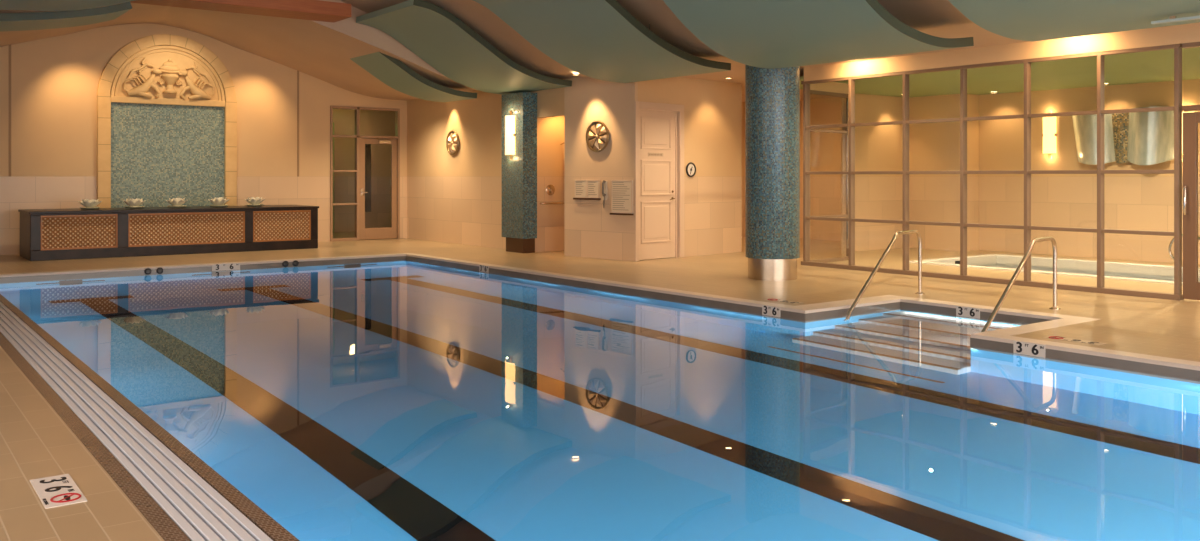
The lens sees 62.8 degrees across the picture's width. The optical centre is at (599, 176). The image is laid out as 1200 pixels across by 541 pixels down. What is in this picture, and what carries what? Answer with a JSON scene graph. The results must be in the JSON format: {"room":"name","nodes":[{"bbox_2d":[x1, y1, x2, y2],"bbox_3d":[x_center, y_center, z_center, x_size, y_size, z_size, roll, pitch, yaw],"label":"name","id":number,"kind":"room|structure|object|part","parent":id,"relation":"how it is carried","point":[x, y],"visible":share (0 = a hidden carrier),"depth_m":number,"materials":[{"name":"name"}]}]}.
{"room":"indoor swimming pool","nodes":[
{"label":"indoor swimming pool","id":0,"kind":"room"},
{"bbox_2d":[0,23,406,254],"bbox_3d":[-9.320,-0.930,18.621,12.580,4.660,0.150,0,0,-37],"label":"wall","id":1,"kind":"structure","parent":0,"point":[55,80],"depth_m":18.43,"materials":[{"name":"paint"}]},
{"bbox_2d":[9,45,10,176],"bbox_3d":[-10.565,-1.202,17.582,0.040,2.405,0.010,0,0,-37],"label":"trim","id":2,"kind":"structure","parent":1,"relation":"attached to","point":[9,45],"depth_m":17.58,"materials":[{"name":"beige"}]},
{"bbox_2d":[97,34,236,207],"bbox_3d":[-8.382,-0.686,19.138,2.557,4.172,0.340,0,0,-37],"label":"arched niche","id":3,"kind":"object","parent":1,"relation":"attached to","point":[167,104],"visible":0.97,"depth_m":19.12,"materials":[{"name":"stone"}]},
{"bbox_3d":[-8.410,-1.990,19.176,1.959,0.980,0.055,0,0,-37],"label":"moulding","id":4,"kind":"part","parent":3,"relation":"part of","materials":[{"name":"stone"}]},
{"bbox_3d":[-8.406,-2.025,19.170,2.099,1.050,0.070,0,0,-37],"label":"moulding","id":5,"kind":"part","parent":3,"relation":"part of","materials":[{"name":"stone"}]},
{"bbox_3d":[-8.421,0.000,19.190,2.100,2.800,0.020,0,0,-37],"label":"mosaic panel","id":6,"kind":"part","parent":3,"relation":"part of","materials":[{"name":"green tile"}]},
{"bbox_3d":[-8.381,-2.154,19.137,0.409,0.292,0.141,0,0,-37],"label":"carved crown","id":7,"kind":"part","parent":3,"relation":"part of","materials":[{"name":"stone"}]},
{"bbox_2d":[297,70,298,176],"bbox_3d":[-6.376,-1.142,20.747,0.040,2.284,0.010,0,0,-37],"label":"trim","id":8,"kind":"structure","parent":1,"relation":"attached to","point":[297,70],"depth_m":20.73,"materials":[{"name":"beige"}]},
{"bbox_2d":[330,106,399,240],"bbox_3d":[-5.195,-0.065,21.688,1.620,2.930,0.130,0,0,-37],"label":"window","id":9,"kind":"structure","parent":1,"relation":"in","point":[356,136],"depth_m":21.53,"materials":[{"name":"beige"}]},
{"bbox_2d":[359,138,396,239],"bbox_3d":[-4.907,0.271,21.813,0.890,2.238,0.178,0,0,-37],"label":"door","id":10,"kind":"structure","parent":9,"relation":"attached to","point":[384,232],"depth_m":21.82,"materials":[{"name":"beige wood"}]},
{"bbox_2d":[333,109,394,231],"bbox_3d":[-5.759,-0.150,23.380,6.000,3.100,3.150,0,0,-37],"label":"wall","id":11,"kind":"structure","parent":0,"point":[371,123],"depth_m":25.06,"materials":[{"name":"paint"}]},
{"bbox_2d":[333,122,333,232],"bbox_3d":[-6.879,0.025,24.282,0.600,2.750,0.140,0,0,-37],"label":"door","id":12,"kind":"structure","parent":11,"relation":"in","point":[333,122],"depth_m":24.39,"materials":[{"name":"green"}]},
{"bbox_2d":[365,144,370,211],"bbox_3d":[-5.999,0.000,24.984,0.350,1.800,0.100,0,0,-37],"label":"glass pane","id":13,"kind":"structure","parent":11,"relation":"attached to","point":[367,146],"depth_m":25.00,"materials":[{"name":"beige"}]},
{"bbox_2d":[407,87,563,251],"bbox_3d":[-1.860,-0.200,20.152,1.470,3.200,6.400,0,0,-37],"label":"wall","id":14,"kind":"structure","parent":0,"point":[457,198],"depth_m":19.95,"materials":[{"name":"paint"}]},
{"bbox_2d":[446,130,459,154],"bbox_3d":[-3.083,-0.700,20.482,0.085,0.520,0.520,0,0,-37],"label":"wall medallion","id":15,"kind":"object","parent":14,"relation":"attached to","point":[452,141],"visible":1,"depth_m":20.45,"materials":[{"name":"brown metal"}]},
{"bbox_2d":[546,185,554,194],"bbox_3d":[-0.906,0.250,18.317,0.200,0.200,0.080,0,0,-37],"label":"shower valve","id":16,"kind":"object","parent":14,"relation":"attached to","point":[550,189],"visible":1,"depth_m":18.31,"materials":[{"name":"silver metal"}]},
{"bbox_2d":[540,202,563,203],"bbox_3d":[-0.820,0.500,18.377,0.684,0.036,0.087,0,0,-37],"label":"grab bar","id":17,"kind":"object","parent":14,"relation":"attached to","point":[540,202],"visible":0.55,"depth_m":18.29,"materials":[{"name":"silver metal"}]},
{"bbox_2d":[0,0,1028,101],"bbox_3d":[-0.355,-2.670,12.579,19.800,1.900,27.500,0,0,-37],"label":"ceiling","id":18,"kind":"structure","parent":0,"point":[321,50],"depth_m":17.07,"materials":[{"name":"paint"}]},
{"bbox_2d":[0,2,131,30],"bbox_3d":[-8.230,-2.458,13.452,3.113,1.155,1.212,0,0,-37],"label":"panel","id":19,"kind":"object","parent":18,"relation":"hanging from","point":[56,19],"visible":0.95,"depth_m":13.63,"materials":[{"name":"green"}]},
{"bbox_2d":[0,0,134,10],"bbox_3d":[-6.482,-2.364,10.824,3.132,1.129,2.112,0,0,-37],"label":"panel","id":20,"kind":"object","parent":18,"relation":"hanging from","point":[31,5],"visible":1,"depth_m":11.62,"materials":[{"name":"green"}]},
{"bbox_2d":[130,0,350,22],"bbox_3d":[-5.829,-2.740,15.361,3.780,0.220,0.740,0,0,-37],"label":"ceiling beam","id":21,"kind":"structure","parent":18,"relation":"attached to","point":[315,10],"depth_m":15.61,"materials":[{"name":"brown wood"}]},
{"bbox_2d":[350,52,476,101],"bbox_3d":[-3.891,-2.067,18.422,2.881,1.145,1.312,0,0,-37],"label":"panel","id":22,"kind":"object","parent":18,"relation":"hanging from","point":[391,71],"visible":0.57,"depth_m":18.43,"materials":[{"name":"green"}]},
{"bbox_2d":[356,0,571,94],"bbox_3d":[-2.355,-2.192,17.014,3.016,1.254,2.212,0,0,-37],"label":"panel","id":23,"kind":"object","parent":18,"relation":"hanging from","point":[431,32],"visible":1,"depth_m":16.69,"materials":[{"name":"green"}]},
{"bbox_2d":[473,0,730,82],"bbox_3d":[-0.063,-2.141,14.020,3.004,1.262,2.412,0,0,-37],"label":"panel","id":24,"kind":"object","parent":18,"relation":"hanging from","point":[597,39],"visible":1,"depth_m":13.86,"materials":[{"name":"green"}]},
{"bbox_2d":[663,0,973,68],"bbox_3d":[2.174,-2.083,11.098,3.050,1.367,2.612,0,0,-37],"label":"panel","id":25,"kind":"object","parent":18,"relation":"hanging from","point":[769,34],"visible":1,"depth_m":10.99,"materials":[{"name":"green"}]},
{"bbox_2d":[948,0,1199,41],"bbox_3d":[4.370,-2.080,8.233,3.100,1.292,3.292,0,0,-37],"label":"panel","id":26,"kind":"object","parent":18,"relation":"hanging from","point":[1025,20],"visible":0.96,"depth_m":9.28,"materials":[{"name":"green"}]},
{"bbox_2d":[1151,15,1199,24],"bbox_3d":[5.390,-1.410,8.459,0.060,0.050,1.200,0,0,-37],"label":"air vent","id":27,"kind":"object","parent":26,"relation":"attached to","point":[1171,19],"visible":1,"depth_m":8.77,"materials":[{"name":"grey metal"}]},
{"bbox_2d":[0,232,1199,540],"bbox_3d":[0.403,1.460,13.152,21.500,0.120,27.500,0,0,-37],"label":"floor","id":28,"kind":"structure","parent":0,"point":[36,443],"depth_m":11.09,"materials":[{"name":"tile"}]},
{"bbox_2d":[30,474,87,508],"bbox_3d":[-2.418,1.397,4.377,0.160,0.011,0.480,0,0,-37],"label":"depth marker","id":29,"kind":"object","parent":28,"relation":"on","point":[59,490],"visible":1,"depth_m":4.36,"materials":[{"name":"white tile"}]},
{"bbox_2d":[18,205,318,260],"bbox_3d":[-7.858,0.990,18.221,4.930,0.820,1.390,0,0,-37],"label":"cabinet","id":30,"kind":"object","parent":28,"relation":"on","point":[75,233],"visible":1,"depth_m":17.46,"materials":[{"name":"wood"}]},
{"bbox_3d":[-8.843,0.940,16.688,1.130,0.540,0.030,0,0,-37],"label":"cane panel","id":31,"kind":"part","parent":30,"relation":"part of","materials":[{"name":"brown wicker"}]},
{"bbox_3d":[-8.837,0.940,16.680,1.170,0.580,0.040,0,0,-37],"label":"trim","id":32,"kind":"part","parent":30,"relation":"part of","materials":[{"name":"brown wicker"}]},
{"bbox_2d":[78,199,101,209],"bbox_3d":[-8.947,0.487,17.241,0.379,0.186,0.384,0,0,-37],"label":"bowl","id":33,"kind":"object","parent":30,"relation":"on","point":[89,204],"visible":1,"depth_m":17.14,"materials":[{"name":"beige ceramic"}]},
{"bbox_2d":[124,198,145,208],"bbox_3d":[-8.376,0.487,17.678,0.384,0.186,0.379,0,0,13],"label":"bowl","id":34,"kind":"object","parent":30,"relation":"on","point":[133,203],"visible":1,"depth_m":17.57,"materials":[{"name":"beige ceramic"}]},
{"bbox_2d":[166,198,187,207],"bbox_3d":[-7.803,0.487,18.114,0.384,0.186,0.379,0,0,-27],"label":"bowl","id":35,"kind":"object","parent":30,"relation":"on","point":[175,203],"visible":1,"depth_m":18.02,"materials":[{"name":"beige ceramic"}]},
{"bbox_3d":[-7.442,0.940,17.745,1.960,0.540,0.030,0,0,-37],"label":"cane panel","id":36,"kind":"part","parent":30,"relation":"part of","materials":[{"name":"brown wicker"}]},
{"bbox_3d":[-7.436,0.940,17.738,2.000,0.580,0.040,0,0,-37],"label":"trim","id":37,"kind":"part","parent":30,"relation":"part of","materials":[{"name":"brown wood"}]},
{"bbox_2d":[208,197,228,206],"bbox_3d":[-7.206,0.487,18.563,0.379,0.186,0.384,0,0,23],"label":"bowl","id":38,"kind":"object","parent":30,"relation":"on","point":[218,202],"visible":1,"depth_m":18.46,"materials":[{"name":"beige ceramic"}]},
{"bbox_2d":[245,197,264,206],"bbox_3d":[-6.669,0.487,18.966,0.379,0.186,0.384,0,0,-18],"label":"bowl","id":39,"kind":"object","parent":30,"relation":"on","point":[254,202],"visible":1,"depth_m":18.86,"materials":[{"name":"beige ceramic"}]},
{"bbox_3d":[-6.082,0.940,18.773,1.070,0.540,0.030,0,0,-37],"label":"cane panel","id":40,"kind":"part","parent":30,"relation":"part of","materials":[{"name":"brown wicker"}]},
{"bbox_3d":[-6.076,0.940,18.765,1.110,0.580,0.040,0,0,-37],"label":"trim","id":41,"kind":"part","parent":30,"relation":"part of","materials":[{"name":"brown wood"}]},
{"bbox_2d":[502,92,536,252],"bbox_3d":[-1.498,-0.065,18.195,0.307,2.930,0.740,0,0,-37],"label":"column","id":42,"kind":"structure","parent":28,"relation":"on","point":[519,174],"depth_m":17.96,"materials":[{"name":"teal"}]},
{"bbox_2d":[504,111,515,159],"bbox_3d":[-1.675,-0.760,18.087,0.105,0.900,0.346,0,0,-37],"label":"wall sconce","id":43,"kind":"object","parent":42,"relation":"attached to","point":[509,135],"visible":1,"depth_m":18.01,"materials":[{"name":"beige glass"}]},
{"bbox_3d":[-1.684,-0.760,18.080,0.082,0.720,0.330,0,0,-37],"label":"lamp shade","id":44,"kind":"part","parent":43,"relation":"part of","materials":[{"name":"beige glass"}]},
{"bbox_2d":[0,253,1199,540],"bbox_3d":[-0.103,2.048,8.978,8.780,1.304,18.450,0,0,-37],"label":"swimming pool","id":45,"kind":"object","parent":28,"relation":"in","point":[399,396],"visible":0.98,"depth_m":6.45,"materials":[{"name":"blue liquid"}]},
{"bbox_2d":[144,268,151,274],"bbox_3d":[-6.933,1.455,15.065,0.100,0.098,0.030,0,0,-37],"label":"anchor","id":46,"kind":"object","parent":45,"relation":"on","point":[147,271],"visible":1,"depth_m":15.05,"materials":[{"name":"black metal"}]},
{"bbox_2d":[156,267,162,273],"bbox_3d":[-6.798,1.455,15.167,0.100,0.098,0.030,0,0,-37],"label":"anchor","id":47,"kind":"object","parent":45,"relation":"on","point":[159,270],"visible":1,"depth_m":15.15,"materials":[{"name":"black metal"}]},
{"bbox_2d":[212,263,239,270],"bbox_3d":[-6.006,1.455,15.779,0.440,0.105,0.008,0,0,-37],"label":"depth marker","id":48,"kind":"object","parent":45,"relation":"on","point":[233,266],"visible":1,"depth_m":15.77,"materials":[{"name":"white tile"}]},
{"bbox_2d":[282,261,288,266],"bbox_3d":[-5.234,1.455,16.349,0.100,0.098,0.030,0,0,-37],"label":"anchor","id":49,"kind":"object","parent":45,"relation":"on","point":[285,263],"visible":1,"depth_m":16.33,"materials":[{"name":"black metal"}]},
{"bbox_2d":[292,260,298,265],"bbox_3d":[-5.098,1.455,16.451,0.100,0.098,0.030,0,0,-37],"label":"anchor","id":50,"kind":"object","parent":45,"relation":"on","point":[295,263],"visible":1,"depth_m":16.44,"materials":[{"name":"black metal"}]},
{"bbox_2d":[479,265,488,272],"bbox_3d":[-1.829,1.455,15.476,0.008,0.105,0.280,0,0,-37],"label":"depth marker","id":51,"kind":"object","parent":45,"relation":"on","point":[482,268],"visible":1,"depth_m":15.48,"materials":[{"name":"white tile"}]},
{"bbox_2d":[762,305,779,316],"bbox_3d":[1.848,1.455,10.609,0.008,0.105,0.260,0,0,-37],"label":"depth marker","id":52,"kind":"object","parent":45,"relation":"on","point":[766,310],"visible":1,"depth_m":10.61,"materials":[{"name":"white tile"}]},
{"bbox_2d":[956,306,979,318],"bbox_3d":[3.942,1.455,10.524,0.008,0.105,0.280,0,0,-37],"label":"depth marker","id":53,"kind":"object","parent":45,"relation":"on","point":[960,311],"visible":1,"depth_m":10.52,"materials":[{"name":"white tile"}]},
{"bbox_2d":[1013,341,1044,357],"bbox_3d":[3.615,1.455,8.271,0.008,0.105,0.280,0,0,-37],"label":"depth marker","id":54,"kind":"object","parent":45,"relation":"on","point":[1037,350],"visible":1,"depth_m":8.27,"materials":[{"name":"white tile"}]},
{"bbox_2d":[564,77,637,261],"bbox_3d":[0.133,-0.200,16.852,0.670,3.200,1.630,0,0,-37],"label":"wall pier","id":55,"kind":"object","parent":28,"relation":"on","point":[590,231],"visible":0.65,"depth_m":16.73,"materials":[{"name":"paint"}]},
{"bbox_2d":[573,180,600,199],"bbox_3d":[-0.230,0.230,16.893,0.620,0.340,0.045,0,0,44],"label":"framed notice","id":56,"kind":"object","parent":55,"relation":"attached to","point":[584,189],"visible":1,"depth_m":16.88,"materials":[{"name":"beige paper"}]},
{"bbox_2d":[586,121,608,151],"bbox_3d":[-0.052,-0.680,16.697,0.540,0.540,0.085,0,0,44],"label":"wall medallion","id":57,"kind":"object","parent":55,"relation":"attached to","point":[597,133],"visible":1,"depth_m":16.69,"materials":[{"name":"brown metal"}]},
{"bbox_2d":[602,180,606,207],"bbox_3d":[0.058,0.299,16.578,0.100,0.477,0.105,0,0,44],"label":"wall telephone","id":58,"kind":"object","parent":55,"relation":"attached to","point":[604,183],"visible":1,"depth_m":16.56,"materials":[{"name":"beige plastic"}]},
{"bbox_2d":[610,180,633,214],"bbox_3d":[0.358,0.350,16.334,0.500,0.580,0.045,0,0,44],"label":"framed notice","id":59,"kind":"object","parent":55,"relation":"attached to","point":[621,190],"visible":1,"depth_m":16.32,"materials":[{"name":"beige paper"}]},
{"bbox_2d":[745,65,799,280],"bbox_3d":[2.376,-0.150,13.527,0.740,3.100,0.740,0,0,-37],"label":"round column","id":60,"kind":"structure","parent":28,"relation":"on","point":[772,96],"depth_m":13.22,"materials":[{"name":"teal tile"}]},
{"bbox_2d":[762,298,802,303],"bbox_3d":[2.055,1.397,11.015,0.160,0.011,0.480,0,0,-37],"label":"depth marker","id":61,"kind":"object","parent":28,"relation":"on","point":[771,299],"visible":1,"depth_m":10.98,"materials":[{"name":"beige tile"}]},
{"bbox_2d":[845,230,924,318],"bbox_3d":[3.201,1.116,11.068,0.109,0.972,1.877,0,0,44],"label":"pool handrail","id":62,"kind":"object","parent":28,"relation":"on","point":[916,232],"visible":0.97,"depth_m":11.18,"materials":[{"name":"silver metal"}]},
{"bbox_2d":[981,237,1060,331],"bbox_3d":[4.150,1.116,9.693,0.109,0.972,2.002,0,0,44],"label":"pool handrail","id":63,"kind":"object","parent":28,"relation":"on","point":[1054,246],"visible":0.91,"depth_m":9.84,"materials":[{"name":"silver metal"}]},
{"bbox_2d":[909,254,1199,284],"bbox_3d":[8.140,1.885,13.859,2.500,1.030,7.100,0,0,-37],"label":"hot tub","id":64,"kind":"object","parent":28,"relation":"in","point":[1163,274],"visible":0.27,"depth_m":15.68,"materials":[{"name":"white plastic"}]},
{"bbox_2d":[1042,336,1105,344],"bbox_3d":[4.044,1.397,8.383,0.160,0.011,0.480,0,0,-37],"label":"depth marker","id":65,"kind":"object","parent":28,"relation":"on","point":[1047,337],"visible":1,"depth_m":8.36,"materials":[{"name":"beige tile"}]},
{"bbox_2d":[1168,234,1199,259],"bbox_3d":[8.999,1.144,15.045,0.044,0.530,0.548,0,0,-37],"label":"handrail","id":66,"kind":"object","parent":28,"relation":"on","point":[1172,240],"visible":0.41,"depth_m":15.22,"materials":[{"name":"silver metal"}]},
{"bbox_2d":[638,77,741,256],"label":"wall","id":67,"kind":"structure","parent":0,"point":[712,109],"depth_m":17.53,"materials":[{"name":"paint"}]},
{"bbox_2d":[635,101,683,261],"bbox_3d":[0.972,0.080,16.639,1.240,2.640,0.150,0,0,-45],"label":"door","id":68,"kind":"structure","parent":67,"relation":"attached to","point":[659,127],"depth_m":16.66,"materials":[{"name":"beige paint"}]},
{"bbox_3d":[0.942,-0.370,16.598,0.380,0.060,0.006,0,0,-45],"label":"name plate","id":69,"kind":"part","parent":68,"relation":"part of","materials":[{"name":"beige"}]},
{"bbox_3d":[0.951,0.060,16.603,0.760,2.120,0.016,0,0,-45],"label":"panel","id":70,"kind":"part","parent":68,"relation":"part of","materials":[{"name":"beige paint"}]},
{"bbox_2d":[686,162,695,176],"bbox_3d":[1.589,-0.120,17.153,0.036,0.262,0.262,0,0,45],"label":"wall clock","id":71,"kind":"object","parent":67,"relation":"attached to","point":[690,168],"visible":1,"depth_m":17.14,"materials":[{"name":"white plastic"}]},
{"bbox_2d":[742,102,744,236],"bbox_3d":[2.091,-0.200,21.602,5.036,3.200,0.150,0,0,-44],"label":"wall","id":72,"kind":"structure","parent":0,"point":[743,103],"depth_m":22.68,"materials":[{"name":"paint"}]},
{"bbox_2d":[800,79,1199,264],"bbox_3d":[6.731,-0.200,15.269,5.150,3.200,16.550,0,0,-37],"label":"wall","id":73,"kind":"structure","parent":0,"point":[1143,202],"depth_m":18.38,"materials":[{"name":"paint"}]},
{"bbox_2d":[1042,111,1056,158],"bbox_3d":[8.005,-0.740,17.517,0.105,0.840,0.256,0,0,-37],"label":"wall sconce","id":74,"kind":"object","parent":73,"relation":"attached to","point":[1049,134],"visible":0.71,"depth_m":17.46,"materials":[{"name":"beige glass"}]},
{"bbox_3d":[7.996,-0.740,17.510,0.082,0.660,0.240,0,0,-37],"label":"lamp shade","id":75,"kind":"part","parent":74,"relation":"part of","materials":[{"name":"beige glass"}]},
{"bbox_2d":[1072,106,1173,164],"bbox_3d":[8.704,-0.655,16.447,0.280,0.950,1.710,0,0,-37],"label":"wall sculpture","id":76,"kind":"object","parent":73,"relation":"attached to","point":[1138,138],"visible":0.93,"depth_m":16.38,"materials":[{"name":"silver metal"}]},
{"bbox_2d":[1182,111,1188,152],"bbox_3d":[9.368,-0.700,15.714,0.105,0.840,0.256,0,0,-37],"label":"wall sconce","id":77,"kind":"object","parent":73,"relation":"attached to","point":[1184,111],"visible":0.22,"depth_m":15.70,"materials":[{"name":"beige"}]},
{"bbox_2d":[800,47,1199,96],"bbox_3d":[8.035,-1.575,13.435,4.980,0.050,11.750,0,0,-37],"label":"ceiling","id":78,"kind":"structure","parent":0,"point":[1149,66],"depth_m":15.37,"materials":[{"name":"green"}]},
{"bbox_2d":[804,22,1199,80],"bbox_3d":[7.456,-0.200,9.971,0.120,3.200,13.920,0,0,-37],"label":"wall","id":79,"kind":"structure","parent":0,"point":[1183,33],"depth_m":12.66,"materials":[{"name":"paint"}]},
{"bbox_2d":[809,82,847,262],"bbox_3d":[3.743,-0.160,16.054,1.300,3.120,0.085,0,0,-45],"label":"window","id":80,"kind":"structure","parent":79,"relation":"in","point":[835,89],"depth_m":16.10,"materials":[{"name":"brown"}]},
{"bbox_2d":[801,44,1183,300],"bbox_3d":[4.906,-0.055,13.346,0.120,2.910,5.580,0,0,-37],"label":"window","id":81,"kind":"structure","parent":79,"relation":"in","point":[1177,108],"depth_m":12.96,"materials":[{"name":"brown"}]},
{"bbox_3d":[4.918,-0.775,13.330,0.080,0.044,5.500,0,0,-37],"label":"glazing rail","id":82,"kind":"part","parent":81,"relation":"part of","materials":[{"name":"brown"}]},
{"bbox_3d":[4.918,-0.055,13.330,0.080,0.044,5.500,0,0,-37],"label":"glazing rail","id":83,"kind":"part","parent":81,"relation":"part of","materials":[{"name":"brown metal"}]},
{"bbox_3d":[4.918,0.655,13.330,0.080,0.044,5.500,0,0,-37],"label":"glazing rail","id":84,"kind":"part","parent":81,"relation":"part of","materials":[{"name":"brown metal"}]},
{"bbox_3d":[4.906,-1.485,13.346,0.100,0.050,5.580,0,0,-37],"label":"head rail","id":85,"kind":"part","parent":81,"relation":"part of","materials":[{"name":"brown"}]},
{"bbox_3d":[4.906,1.370,13.346,0.120,0.060,5.580,0,0,-37],"label":"sill","id":86,"kind":"part","parent":81,"relation":"part of","materials":[{"name":"brown"}]},
{"bbox_2d":[1182,42,1199,299],"bbox_3d":[6.914,-0.050,10.689,0.224,2.900,1.040,0,0,-37],"label":"door","id":87,"kind":"structure","parent":79,"relation":"in","point":[1191,286],"depth_m":11.01,"materials":[{"name":"brown wood"}]},
{"bbox_3d":[6.630,0.270,11.064,0.224,0.324,0.024,0,0,-37],"label":"handle","id":88,"kind":"part","parent":87,"relation":"part of","materials":[{"name":"silver metal"}]},
{"bbox_3d":[6.914,-0.050,10.689,0.100,2.900,1.040,0,0,-37],"label":"frame","id":89,"kind":"part","parent":87,"relation":"part of","materials":[{"name":"brown wood"}]}
]}

